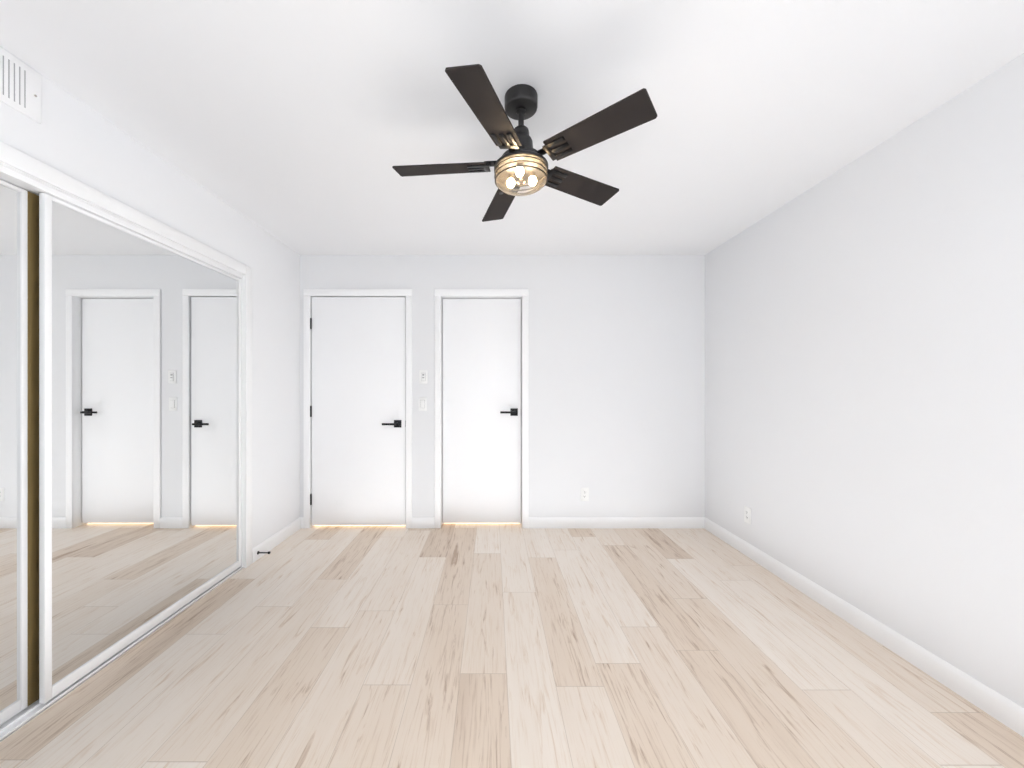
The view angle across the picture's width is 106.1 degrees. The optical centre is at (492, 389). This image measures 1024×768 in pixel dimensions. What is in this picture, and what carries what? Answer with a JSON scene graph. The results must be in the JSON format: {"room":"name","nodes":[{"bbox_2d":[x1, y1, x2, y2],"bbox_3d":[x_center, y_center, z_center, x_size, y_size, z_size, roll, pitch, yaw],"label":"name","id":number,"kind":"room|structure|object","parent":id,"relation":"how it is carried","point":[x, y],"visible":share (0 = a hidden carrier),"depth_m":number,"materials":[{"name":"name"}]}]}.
{"room":"empty bedroom","nodes":[
{"label":"empty bedroom","id":0,"kind":"room"},
{"bbox_2d":[0,46,299,548],"bbox_3d":[-2.099,0.015,1.558,0.780,2.420,3.716,0,0,0],"label":"wall","id":1,"kind":"structure","parent":0,"point":[73,137],"depth_m":2.55,"materials":[{"name":"white paint"}]},
{"bbox_2d":[0,179,38,724],"bbox_3d":[-1.780,0.225,0.868,0.022,1.964,1.283,0,0,0],"label":"sliding closet door","id":2,"kind":"structure","parent":1,"relation":"in","point":[19,449],"depth_m":1.44,"materials":[{"name":"mirror"}]},
{"bbox_2d":[0,47,40,123],"bbox_3d":[-1.705,-1.095,1.237,0.008,0.184,0.434,0,0,0],"label":"air vent","id":3,"kind":"object","parent":1,"relation":"in","point":[20,86],"visible":1,"depth_m":1.39,"materials":[{"name":"white metal"}]},
{"bbox_2d":[0,141,251,741],"bbox_3d":[-1.761,0.184,1.433,0.136,2.081,2.565,0,0,0],"label":"trim","id":4,"kind":"structure","parent":1,"relation":"attached to","point":[22,170],"depth_m":1.90,"materials":[{"name":"white paint"}]},
{"bbox_2d":[39,193,240,703],"bbox_3d":[-1.732,0.225,2.059,0.022,1.964,1.160,0,0,0],"label":"sliding closet door","id":5,"kind":"structure","parent":1,"relation":"in","point":[139,435],"depth_m":1.81,"materials":[{"name":"mirror"}]},
{"bbox_2d":[252,517,303,562],"bbox_3d":[-1.694,1.177,3.068,0.030,0.095,0.696,0,0,0],"label":"baseboard","id":6,"kind":"structure","parent":1,"relation":"attached to","point":[267,545],"depth_m":3.03,"materials":[{"name":"white paint"}]},
{"bbox_2d":[300,255,704,516],"bbox_3d":[-0.241,0.015,3.476,4.495,2.420,0.120,0,0,0],"label":"wall","id":7,"kind":"structure","parent":0,"point":[617,385],"depth_m":3.42,"materials":[{"name":"white paint"}]},
{"bbox_2d":[310,297,405,525],"bbox_3d":[-1.197,0.200,3.539,0.846,2.048,0.362,0,0,0],"label":"door","id":8,"kind":"structure","parent":7,"relation":"in","point":[358,411],"depth_m":3.42,"materials":[{"name":"white paint"}]},
{"bbox_2d":[304,289,411,527],"bbox_3d":[-1.192,0.167,3.468,0.958,2.116,0.136,0,0,0],"label":"door frame","id":9,"kind":"structure","parent":7,"relation":"attached to","point":[309,294],"depth_m":3.40,"materials":[{"name":"white paint"}]},
{"bbox_2d":[419,397,426,410],"bbox_3d":[-0.620,0.126,3.411,0.072,0.118,0.010,0,0,0],"label":"light switch","id":10,"kind":"object","parent":7,"relation":"attached to","point":[422,403],"visible":1,"depth_m":3.41,"materials":[{"name":"white plastic"}]},
{"bbox_2d":[419,370,427,383],"bbox_3d":[-0.613,-0.115,3.410,0.072,0.118,0.012,0,0,0],"label":"light switch","id":11,"kind":"object","parent":7,"relation":"attached to","point":[423,376],"visible":1,"depth_m":3.41,"materials":[{"name":"white plastic"}]},
{"bbox_2d":[434,289,528,527],"bbox_3d":[-0.098,0.167,3.473,0.832,2.116,0.146,0,0,0],"label":"door frame","id":12,"kind":"structure","parent":7,"relation":"attached to","point":[440,295],"depth_m":3.40,"materials":[{"name":"white paint"}]},
{"bbox_2d":[443,299,520,522],"bbox_3d":[-0.097,0.200,3.597,0.708,2.048,0.362,0,0,0],"label":"door","id":13,"kind":"structure","parent":7,"relation":"in","point":[481,410],"depth_m":3.48,"materials":[{"name":"white paint"}]},
{"bbox_2d":[581,488,588,500],"bbox_3d":[0.817,0.926,3.412,0.072,0.118,0.009,0,0,0],"label":"electrical outlet","id":14,"kind":"object","parent":7,"relation":"attached to","point":[584,494],"visible":1,"depth_m":3.41,"materials":[{"name":"white plastic"}]},
{"bbox_2d":[529,517,703,527],"bbox_3d":[1.089,1.177,3.409,1.543,0.095,0.014,0,0,0],"label":"baseboard","id":15,"kind":"structure","parent":7,"relation":"attached to","point":[534,522],"depth_m":3.40,"materials":[{"name":"white paint"}]},
{"bbox_2d":[0,523,1023,767],"bbox_3d":[-0.241,1.250,2.098,4.495,0.050,5.036,0,0,0],"label":"floor","id":16,"kind":"structure","parent":0,"point":[480,645],"depth_m":1.66,"materials":[{"name":"brown wood"}]},
{"bbox_2d":[0,0,1023,254],"bbox_3d":[-0.241,-1.235,2.098,4.495,0.080,5.036,0,0,0],"label":"ceiling","id":17,"kind":"structure","parent":0,"point":[300,126],"depth_m":1.56,"materials":[{"name":"white paint"}]},
{"bbox_2d":[392,64,656,221],"bbox_3d":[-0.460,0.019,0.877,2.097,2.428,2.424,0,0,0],"label":"fan","id":18,"kind":"object","parent":17,"relation":"hanging from","point":[521,161],"visible":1,"depth_m":1.48,"materials":[{"name":"black wood"}]},
{"bbox_2d":[705,53,1023,707],"bbox_3d":[1.946,0.015,1.558,0.120,2.420,3.716,0,0,0],"label":"wall","id":19,"kind":"structure","parent":0,"point":[864,383],"depth_m":1.79,"materials":[{"name":"white paint"}]},
{"bbox_2d":[744,506,750,524],"bbox_3d":[1.882,0.925,2.843,0.009,0.118,0.072,0,0,0],"label":"electrical outlet","id":20,"kind":"object","parent":19,"relation":"attached to","point":[747,514],"visible":1,"depth_m":2.84,"materials":[{"name":"white plastic"}]},
{"bbox_2d":[704,517,1023,736],"bbox_3d":[1.879,1.177,1.558,0.014,0.095,3.716,0,0,0],"label":"baseboard","id":21,"kind":"structure","parent":19,"relation":"attached to","point":[1007,712],"depth_m":1.78,"materials":[{"name":"white paint"}]}
]}

